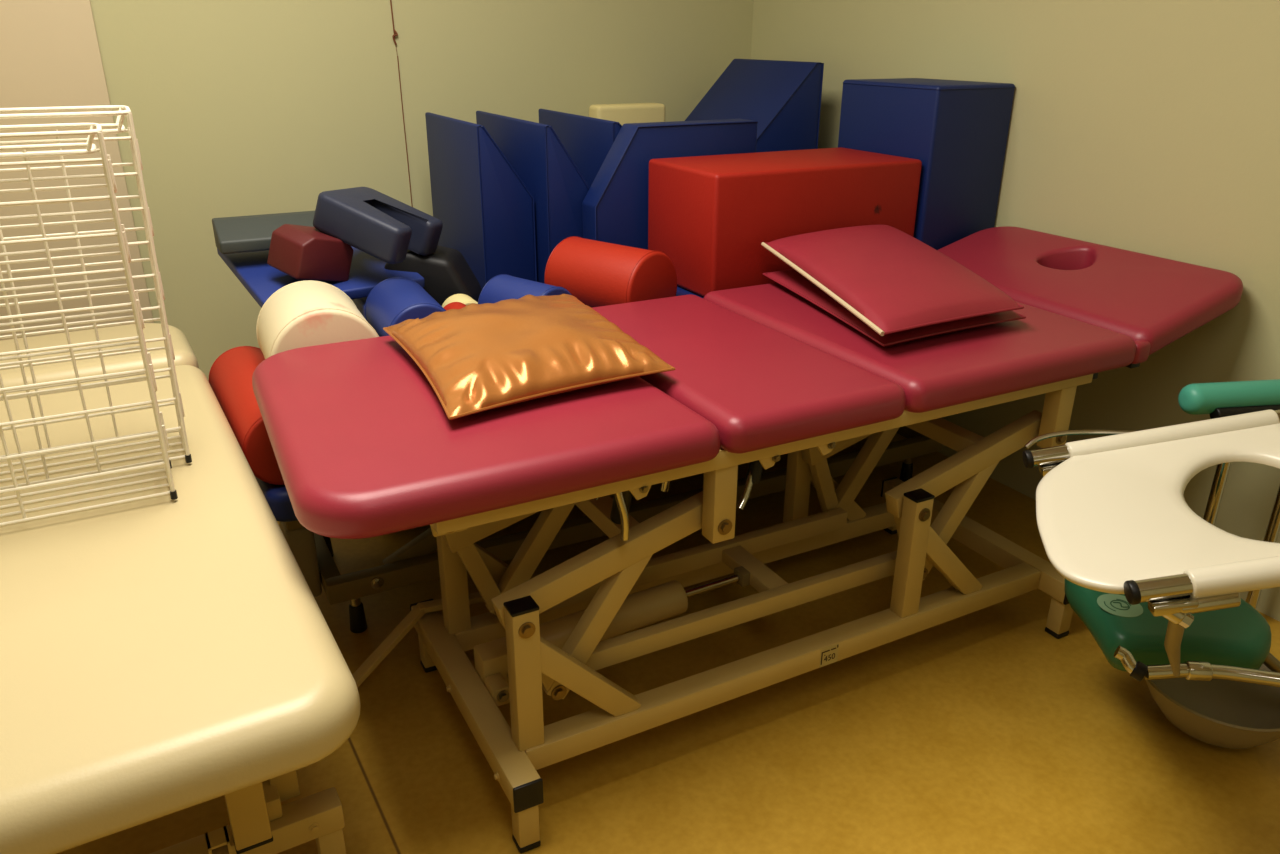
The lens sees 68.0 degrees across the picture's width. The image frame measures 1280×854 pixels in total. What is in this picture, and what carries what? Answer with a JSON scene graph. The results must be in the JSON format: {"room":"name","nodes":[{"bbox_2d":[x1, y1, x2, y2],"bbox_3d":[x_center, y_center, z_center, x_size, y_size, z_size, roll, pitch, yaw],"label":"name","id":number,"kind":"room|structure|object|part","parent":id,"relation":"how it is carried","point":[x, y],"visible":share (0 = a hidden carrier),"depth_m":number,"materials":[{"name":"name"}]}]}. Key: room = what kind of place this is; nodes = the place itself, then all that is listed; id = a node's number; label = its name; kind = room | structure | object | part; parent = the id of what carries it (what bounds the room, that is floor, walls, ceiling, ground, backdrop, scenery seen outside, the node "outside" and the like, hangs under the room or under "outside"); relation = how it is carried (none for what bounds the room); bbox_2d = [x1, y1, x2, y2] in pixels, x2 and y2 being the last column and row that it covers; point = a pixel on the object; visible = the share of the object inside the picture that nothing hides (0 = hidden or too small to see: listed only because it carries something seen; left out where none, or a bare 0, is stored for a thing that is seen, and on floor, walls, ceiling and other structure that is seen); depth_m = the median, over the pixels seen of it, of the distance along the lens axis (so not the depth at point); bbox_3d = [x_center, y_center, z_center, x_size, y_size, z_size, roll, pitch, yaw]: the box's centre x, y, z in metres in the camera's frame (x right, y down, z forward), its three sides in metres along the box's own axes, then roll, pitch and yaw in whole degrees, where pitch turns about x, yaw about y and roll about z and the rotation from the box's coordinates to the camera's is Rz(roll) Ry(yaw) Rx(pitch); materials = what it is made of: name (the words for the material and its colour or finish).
{"room":"physical therapy room","nodes":[
{"label":"physical therapy room","id":0,"kind":"room"},
{"bbox_2d":[90,0,753,381],"bbox_3d":[-1.376,-1.191,2.874,4.268,2.600,0.100,-11,25,-26],"label":"wall","id":1,"kind":"structure","parent":0,"point":[237,107],"depth_m":3.11,"materials":[{"name":"paint"}]},
{"bbox_2d":[0,0,153,340],"bbox_3d":[-1.967,-1.038,2.499,0.945,2.600,0.055,-11,25,-26],"label":"wall","id":2,"kind":"structure","parent":1,"relation":"attached to","point":[50,56],"depth_m":2.73,"materials":[{"name":"paint"}]},
{"bbox_2d":[390,0,412,206],"bbox_3d":[-0.801,-1.088,3.182,0.020,0.740,0.012,-11,25,-26],"label":"cord","id":3,"kind":"object","parent":1,"relation":"hanging from","point":[394,30],"visible":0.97,"depth_m":3.17,"materials":[{"name":"brown plastic"}]},
{"bbox_2d":[57,433,1279,853],"bbox_3d":[-0.142,0.941,1.256,4.268,0.080,5.350,-11,25,-26],"label":"floor","id":4,"kind":"structure","parent":0,"point":[983,731],"depth_m":1.87,"materials":[{"name":"yellow laminate"}]},
{"bbox_2d":[0,323,359,853],"bbox_3d":[-1.093,0.344,1.798,0.720,0.596,1.837,-13,26,-28],"label":"table","id":5,"kind":"object","parent":4,"relation":"on","point":[160,656],"visible":0.93,"depth_m":1.27,"materials":[{"name":"leather"}]},
{"bbox_2d":[0,123,177,525],"bbox_3d":[-0.995,-0.139,1.436,0.436,0.591,0.145,-11,25,-26],"label":"wire rack","id":6,"kind":"object","parent":5,"relation":"on","point":[91,148],"visible":1,"depth_m":1.48,"materials":[{"name":"beige metal"}]},
{"bbox_2d":[0,105,191,489],"bbox_3d":[-1.037,-0.202,1.568,0.460,0.606,0.148,-11,25,-26],"label":"wire rack","id":7,"kind":"object","parent":5,"relation":"on","point":[123,110],"visible":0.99,"depth_m":1.60,"materials":[{"name":"beige metal"}]},
{"bbox_3d":[-0.750,0.686,1.431,0.592,0.050,0.054,-12,26,-28],"label":"cross rail","id":8,"kind":"part","parent":5,"relation":"part of","materials":[{"name":"beige ceramic"}]},
{"bbox_3d":[-0.590,0.489,1.391,0.053,0.294,0.042,-11,25,-26],"label":"post","id":9,"kind":"part","parent":5,"relation":"part of","materials":[{"name":"beige ceramic"}]},
{"bbox_3d":[-0.835,0.450,1.878,0.052,0.040,0.960,-12,26,-28],"label":"long rail","id":10,"kind":"part","parent":5,"relation":"part of","materials":[{"name":"beige ceramic"}]},
{"bbox_3d":[-0.585,0.456,1.505,0.043,0.320,0.041,-11,25,-26],"label":"post","id":11,"kind":"part","parent":5,"relation":"part of","materials":[{"name":"beige ceramic"}]},
{"bbox_3d":[-0.517,0.696,1.586,0.041,0.090,0.041,-11,25,-26],"label":"leg","id":12,"kind":"part","parent":5,"relation":"part of","materials":[{"name":"beige ceramic"}]},
{"bbox_2d":[255,426,941,632],"bbox_3d":[0.030,0.069,2.702,2.092,0.420,0.508,-11,25,-26],"label":"table","id":13,"kind":"object","parent":4,"relation":"on","point":[412,563],"visible":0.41,"depth_m":2.27,"materials":[{"name":"blue plastic"}]},
{"bbox_2d":[209,346,284,484],"bbox_3d":[-0.863,-0.039,2.179,0.171,0.171,0.500,-12,26,-28],"label":"roll","id":14,"kind":"object","parent":13,"relation":"on","point":[230,375],"visible":0.39,"depth_m":2.06,"materials":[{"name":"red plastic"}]},
{"bbox_2d":[256,280,378,358],"bbox_3d":[-0.723,-0.183,2.137,0.251,0.240,0.293,-11,25,-26],"label":"roll","id":15,"kind":"object","parent":14,"relation":"on","point":[299,314],"visible":0.47,"depth_m":2.02,"materials":[{"name":"beige leather"}]},
{"bbox_2d":[217,246,424,307],"bbox_3d":[-0.823,-0.413,2.436,0.395,0.098,0.418,-15,27,-32],"label":"foam slab","id":16,"kind":"object","parent":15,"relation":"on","point":[260,279],"visible":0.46,"depth_m":2.35,"materials":[{"name":"blue leather"}]},
{"bbox_2d":[212,211,314,253],"bbox_3d":[-0.920,-0.493,2.405,0.286,0.075,0.130,-11,25,-26],"label":"wedge","id":17,"kind":"object","parent":16,"relation":"on","point":[251,233],"visible":0.52,"depth_m":2.35,"materials":[{"name":"grey leather"}]},
{"bbox_2d":[267,224,353,281],"bbox_3d":[-0.795,-0.417,2.293,0.137,0.143,0.167,16,27,32],"label":"foam block","id":18,"kind":"object","parent":16,"relation":"on","point":[298,251],"visible":0.94,"depth_m":2.25,"materials":[{"name":"red leather"}]},
{"bbox_3d":[0.112,0.021,2.513,2.015,0.045,0.040,-11,25,-26],"label":"rail","id":19,"kind":"part","parent":13,"relation":"part of","materials":[{"name":"beige metal"}]},
{"bbox_3d":[-0.792,0.311,2.343,0.040,0.040,0.340,-11,25,-26],"label":"cross rail","id":20,"kind":"part","parent":13,"relation":"part of","materials":[{"name":"beige ceramic"}]},
{"bbox_3d":[-0.667,0.421,2.228,0.024,0.067,0.024,-11,25,-26],"label":"leg","id":21,"kind":"part","parent":13,"relation":"part of","materials":[{"name":"silver metal"}]},
{"bbox_3d":[-0.427,0.218,2.325,0.417,0.228,0.030,-11,25,-26],"label":"lifting arm","id":22,"kind":"part","parent":13,"relation":"part of","materials":[{"name":"beige ceramic"}]},
{"bbox_3d":[0.840,0.118,2.978,0.024,0.067,0.024,-11,25,-26],"label":"leg","id":23,"kind":"part","parent":13,"relation":"part of","materials":[{"name":"silver metal"}]},
{"bbox_3d":[0.839,-0.017,3.154,0.040,0.040,0.340,-11,25,-26],"label":"cross rail","id":24,"kind":"part","parent":13,"relation":"part of","materials":[{"name":"beige metal"}]},
{"bbox_2d":[252,226,1242,852],"bbox_3d":[0.310,0.088,2.164,2.133,0.801,0.821,-11,25,-26],"label":"table","id":25,"kind":"object","parent":4,"relation":"on","point":[364,445],"visible":0.88,"depth_m":1.86,"materials":[{"name":"red leather"}]},
{"bbox_3d":[-0.466,0.483,2.100,0.038,0.089,0.038,-11,25,-26],"label":"leg","id":26,"kind":"part","parent":25,"relation":"part of","materials":[{"name":"beige ceramic"}]},
{"bbox_3d":[-0.265,0.142,1.520,0.150,0.041,0.010,-11,25,-26],"label":"pivot plate","id":27,"kind":"part","parent":25,"relation":"part of","materials":[{"name":"beige metal"}]},
{"bbox_3d":[-0.385,0.295,1.952,0.048,0.280,0.040,-11,25,-26],"label":"post","id":28,"kind":"part","parent":25,"relation":"part of","materials":[{"name":"beige ceramic"}]},
{"bbox_3d":[-0.337,0.515,1.847,0.058,0.050,0.615,-11,25,-26],"label":"cross rail","id":29,"kind":"part","parent":25,"relation":"part of","materials":[{"name":"beige ceramic"}]},
{"bbox_3d":[-0.337,-0.046,1.755,0.683,0.067,0.782,-11,25,-26],"label":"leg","id":30,"kind":"part","parent":25,"relation":"part of","materials":[{"name":"red leather"}]},
{"bbox_3d":[-0.192,0.132,1.934,0.440,0.158,0.038,-11,25,-26],"label":"lifting arm","id":31,"kind":"part","parent":25,"relation":"part of","materials":[{"name":"beige metal"}]},
{"bbox_3d":[-0.198,0.429,1.631,0.048,0.280,0.040,-11,25,-26],"label":"post","id":32,"kind":"part","parent":25,"relation":"part of","materials":[{"name":"beige ceramic"}]},
{"bbox_3d":[-0.198,0.676,1.640,0.038,0.089,0.038,-11,25,-26],"label":"leg","id":33,"kind":"part","parent":25,"relation":"part of","materials":[{"name":"beige ceramic"}]},
{"bbox_2d":[383,294,674,419],"bbox_3d":[-0.233,-0.174,1.868,0.482,0.083,0.582,-11,25,-26],"label":"pillow","id":34,"kind":"object","parent":25,"relation":"on","point":[475,358],"visible":1,"depth_m":1.73,"materials":[{"name":"orange leather"}]},
{"bbox_3d":[-0.053,0.232,1.694,0.440,0.158,0.038,-11,25,-26],"label":"lifting arm","id":35,"kind":"part","parent":25,"relation":"part of","materials":[{"name":"beige ceramic"}]},
{"bbox_3d":[-0.034,0.139,1.616,0.032,0.115,0.016,3,23,7],"label":"release lever","id":36,"kind":"part","parent":25,"relation":"part of","materials":[{"name":"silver metal"}]},
{"bbox_3d":[0.000,0.108,1.585,0.047,0.028,0.006,-11,25,-26],"label":"hinge plate","id":37,"kind":"part","parent":25,"relation":"part of","materials":[{"name":"beige metal"}]},
{"bbox_3d":[0.051,0.072,1.761,0.026,0.100,0.016,-11,25,-26],"label":"release lever","id":38,"kind":"part","parent":25,"relation":"part of","materials":[{"name":"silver metal"}]},
{"bbox_3d":[0.173,0.333,2.292,1.295,0.050,0.050,-11,25,-26],"label":"long rail","id":39,"kind":"part","parent":25,"relation":"part of","materials":[{"name":"beige ceramic"}]},
{"bbox_3d":[0.155,0.343,2.049,0.151,0.023,0.016,-10,25,-24],"label":"piston rod","id":40,"kind":"part","parent":25,"relation":"part of","materials":[{"name":"silver metal"}]},
{"bbox_3d":[0.143,0.130,1.703,0.048,0.153,0.040,-11,25,-26],"label":"hanging post","id":41,"kind":"part","parent":25,"relation":"part of","materials":[{"name":"beige metal"}]},
{"bbox_3d":[0.198,0.099,1.733,0.015,0.102,0.063,16,27,33],"label":"release lever","id":42,"kind":"part","parent":25,"relation":"part of","materials":[{"name":"silver metal"}]},
{"bbox_3d":[0.147,-0.144,1.996,0.402,0.067,0.782,-11,25,-26],"label":"seat","id":43,"kind":"part","parent":25,"relation":"part of","materials":[{"name":"red leather"}]},
{"bbox_3d":[0.330,0.010,1.752,1.460,0.036,0.040,-11,25,-26],"label":"rail","id":44,"kind":"part","parent":25,"relation":"part of","materials":[{"name":"beige ceramic"}]},
{"bbox_3d":[0.229,0.062,1.699,0.047,0.028,0.006,-11,25,-26],"label":"hinge plate","id":45,"kind":"part","parent":25,"relation":"part of","materials":[{"name":"beige metal"}]},
{"bbox_3d":[0.360,0.467,1.971,1.295,0.050,0.050,-11,25,-26],"label":"long rail","id":46,"kind":"part","parent":25,"relation":"part of","materials":[{"name":"beige metal"}]},
{"bbox_3d":[0.389,0.139,2.336,0.048,0.280,0.040,-11,25,-26],"label":"post","id":47,"kind":"part","parent":25,"relation":"part of","materials":[{"name":"beige metal"}]},
{"bbox_3d":[0.344,0.039,1.756,0.047,0.028,0.006,-11,25,-26],"label":"hinge plate","id":48,"kind":"part","parent":25,"relation":"part of","materials":[{"name":"beige ceramic"}]},
{"bbox_2d":[821,645,837,664],"bbox_3d":[0.391,0.470,1.958,0.042,0.036,0.001,-11,25,-26],"label":"print","id":49,"kind":"object","parent":25,"relation":"attached to","point":[829,653],"depth_m":1.96,"materials":[{"name":"brown paper"}]},
{"bbox_3d":[0.582,-0.024,2.318,0.440,0.158,0.038,-11,25,-26],"label":"lifting arm","id":50,"kind":"part","parent":25,"relation":"part of","materials":[{"name":"beige metal"}]},
{"bbox_2d":[763,268,1025,345],"bbox_3d":[0.591,-0.323,2.285,0.413,0.039,0.700,-6,23,-15],"label":"cushion","id":51,"kind":"object","parent":25,"relation":"on","point":[790,279],"visible":0.29,"depth_m":2.09,"materials":[{"name":"red leather"}]},
{"bbox_2d":[761,225,1023,335],"bbox_3d":[0.578,-0.373,2.238,0.411,0.096,0.733,-6,23,-14],"label":"cushion","id":52,"kind":"object","parent":51,"relation":"on","point":[891,280],"visible":1,"depth_m":2.10,"materials":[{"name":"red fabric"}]},
{"bbox_3d":[0.576,0.274,2.015,0.048,0.280,0.040,-11,25,-26],"label":"post","id":53,"kind":"part","parent":25,"relation":"part of","materials":[{"name":"beige ceramic"}]},
{"bbox_3d":[0.721,0.077,2.079,0.440,0.158,0.038,-11,25,-26],"label":"lifting arm","id":54,"kind":"part","parent":25,"relation":"part of","materials":[{"name":"beige ceramic"}]},
{"bbox_3d":[0.853,0.276,2.439,0.052,0.050,0.615,-11,25,-26],"label":"cross rail","id":55,"kind":"part","parent":25,"relation":"part of","materials":[{"name":"beige ceramic"}]},
{"bbox_3d":[0.916,-0.026,2.088,0.048,0.153,0.040,-11,25,-26],"label":"hanging post","id":56,"kind":"part","parent":25,"relation":"part of","materials":[{"name":"beige ceramic"}]},
{"bbox_3d":[0.989,0.437,2.231,0.038,0.089,0.038,-11,25,-26],"label":"leg","id":57,"kind":"part","parent":25,"relation":"part of","materials":[{"name":"beige ceramic"}]},
{"bbox_2d":[1022,409,1279,687],"bbox_3d":[1.011,0.374,1.598,0.738,0.716,0.565,5,23,11],"label":"chair","id":58,"kind":"object","parent":4,"relation":"on","point":[1113,515],"visible":1,"depth_m":1.52,"materials":[{"name":"white plastic"}]},
{"bbox_3d":[0.876,0.119,1.508,0.501,0.122,0.433,1,23,2],"label":"seat","id":59,"kind":"part","parent":58,"relation":"part of","materials":[{"name":"white plastic"}]},
{"bbox_2d":[1065,579,1279,671],"bbox_3d":[1.119,0.472,1.891,0.563,0.311,0.566,-11,25,-26],"label":"bucket","id":60,"kind":"object","parent":4,"relation":"on","point":[1240,636],"visible":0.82,"depth_m":1.74,"materials":[{"name":"plastic"}]},
{"bbox_3d":[1.303,0.536,1.816,0.298,0.247,0.024,6,23,13],"label":"leg","id":61,"kind":"part","parent":60,"relation":"part of","materials":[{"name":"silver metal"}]},
{"bbox_2d":[1144,664,1279,748],"bbox_3d":[1.170,0.561,1.928,0.300,0.118,0.300,-11,25,-26],"label":"basin","id":62,"kind":"object","parent":4,"relation":"on","point":[1229,714],"visible":0.7,"depth_m":1.94,"materials":[{"name":"beige plastic"}]},
{"bbox_2d":[1178,379,1279,608],"bbox_3d":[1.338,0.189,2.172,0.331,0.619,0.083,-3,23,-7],"label":"chair","id":63,"kind":"object","parent":4,"relation":"on","point":[1216,399],"visible":0.48,"depth_m":2.04,"materials":[{"name":"teal plastic"}]},
{"bbox_3d":[1.298,0.209,2.162,0.025,0.550,0.025,-11,25,-26],"label":"leg","id":64,"kind":"part","parent":63,"relation":"part of","materials":[{"name":"silver metal"}]},
{"bbox_3d":[1.467,0.201,2.184,0.025,0.550,0.025,-11,25,-26],"label":"leg","id":65,"kind":"part","parent":63,"relation":"part of","materials":[{"name":"silver metal"}]},
{"bbox_3d":[-0.051,-0.194,3.100,1.752,0.600,1.205,-11,25,-26],"label":"foam mat","id":66,"kind":"object","parent":4,"relation":"on","visible":0},
{"bbox_2d":[354,297,366,318],"bbox_3d":[-0.668,-0.282,2.400,0.078,0.091,0.140,-11,25,-26],"label":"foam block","id":67,"kind":"object","parent":66,"relation":"on","point":[360,302],"visible":0.04,"depth_m":2.37,"materials":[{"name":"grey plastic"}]},
{"bbox_2d":[365,277,445,336],"bbox_3d":[-0.536,-0.242,2.214,0.160,0.160,0.274,-10,25,-23],"label":"roll","id":68,"kind":"object","parent":66,"relation":"on","point":[395,300],"visible":0.41,"depth_m":2.15,"materials":[{"name":"blue leather"}]},
{"bbox_2d":[384,245,481,305],"bbox_3d":[-0.541,-0.379,2.501,0.230,0.193,0.150,1,23,2],"label":"foam block","id":69,"kind":"object","parent":66,"relation":"on","point":[446,273],"visible":0.33,"depth_m":2.42,"materials":[{"name":"black leather"}]},
{"bbox_2d":[313,187,442,263],"bbox_3d":[-0.648,-0.503,2.350,0.257,0.169,0.219,8,24,18],"label":"cushion","id":70,"kind":"object","parent":69,"relation":"on","point":[377,224],"visible":1,"depth_m":2.27,"materials":[{"name":"grey leather"}]},
{"bbox_2d":[444,302,465,309],"bbox_3d":[-0.408,-0.235,2.230,0.086,0.083,0.166,-11,25,-26],"label":"roll","id":71,"kind":"object","parent":66,"relation":"on","point":[454,305],"visible":0.17,"depth_m":2.26,"materials":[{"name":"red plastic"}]},
{"bbox_2d":[442,294,477,307],"bbox_3d":[-0.441,-0.276,2.381,0.100,0.100,0.090,-11,25,-26],"label":"roll","id":72,"kind":"object","parent":66,"relation":"on","point":[465,299],"visible":0.25,"depth_m":2.37,"materials":[{"name":"beige leather"}]},
{"bbox_2d":[425,112,536,288],"bbox_3d":[-0.494,-0.703,2.917,0.161,0.474,0.498,-11,25,-26],"label":"wedge","id":73,"kind":"object","parent":66,"relation":"on","point":[486,211],"visible":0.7,"depth_m":2.76,"materials":[{"name":"blue leather"}]},
{"bbox_2d":[478,274,571,303],"bbox_3d":[-0.276,-0.282,2.318,0.199,0.155,0.155,18,29,37],"label":"roll","id":74,"kind":"object","parent":66,"relation":"on","point":[500,287],"visible":0.35,"depth_m":2.27,"materials":[{"name":"blue leather"}]},
{"bbox_2d":[476,111,589,283],"bbox_3d":[-0.331,-0.719,2.956,0.154,0.474,0.578,-11,25,-26],"label":"wedge","id":75,"kind":"object","parent":66,"relation":"on","point":[534,150],"visible":0.52,"depth_m":2.72,"materials":[{"name":"blue leather"}]},
{"bbox_2d":[538,109,621,186],"bbox_3d":[-0.134,-0.762,3.064,0.174,0.474,0.558,-11,25,-26],"label":"wedge","id":76,"kind":"object","parent":66,"relation":"on","point":[588,141],"visible":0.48,"depth_m":2.90,"materials":[{"name":"blue leather"}]},
{"bbox_2d":[544,236,676,307],"bbox_3d":[-0.078,-0.380,2.496,0.297,0.205,0.205,18,28,36],"label":"roll","id":77,"kind":"object","parent":66,"relation":"on","point":[597,273],"visible":0.64,"depth_m":2.41,"materials":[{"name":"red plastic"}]},
{"bbox_2d":[589,103,664,124],"bbox_3d":[-0.045,-0.931,3.471,0.275,0.474,0.085,-11,25,-26],"label":"foam slab","id":78,"kind":"object","parent":66,"relation":"on","point":[630,112],"visible":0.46,"depth_m":3.36,"materials":[{"name":"beige leather"}]},
{"bbox_2d":[582,119,757,249],"bbox_3d":[0.089,-0.653,2.808,0.537,0.471,0.096,-11,25,-26],"label":"wedge","id":79,"kind":"object","parent":66,"relation":"on","point":[615,205],"visible":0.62,"depth_m":2.69,"materials":[{"name":"blue leather"}]},
{"bbox_2d":[676,286,703,297],"bbox_3d":[0.511,-0.440,2.829,1.028,0.066,0.400,-11,25,-26],"label":"foam slab","id":80,"kind":"object","parent":66,"relation":"on","point":[680,291],"depth_m":2.55,"materials":[{"name":"blue leather"}]},
{"bbox_2d":[648,147,921,296],"bbox_3d":[0.403,-0.592,2.685,0.681,0.322,0.354,-11,25,-26],"label":"foam block","id":81,"kind":"object","parent":80,"relation":"on","point":[711,215],"visible":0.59,"depth_m":2.50,"materials":[{"name":"red leather"}]},
{"bbox_2d":[838,78,1014,249],"bbox_3d":[0.837,-0.773,2.876,0.312,0.515,0.404,-11,25,-26],"label":"foam block","id":82,"kind":"object","parent":80,"relation":"on","point":[958,130],"visible":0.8,"depth_m":2.70,"materials":[{"name":"blue leather"}]},
{"bbox_2d":[685,59,823,151],"bbox_3d":[0.256,-0.966,3.366,0.535,0.621,0.508,-11,25,-26],"label":"wedge","id":83,"kind":"object","parent":66,"relation":"on","point":[784,97],"visible":0.4,"depth_m":3.23,"materials":[{"name":"blue leather"}]},
{"bbox_2d":[751,0,1279,621],"bbox_3d":[1.725,-0.649,1.614,0.100,2.600,5.250,-11,25,-26],"label":"wall","id":84,"kind":"structure","parent":0,"point":[1149,127],"depth_m":2.44,"materials":[{"name":"paint"}]}
]}

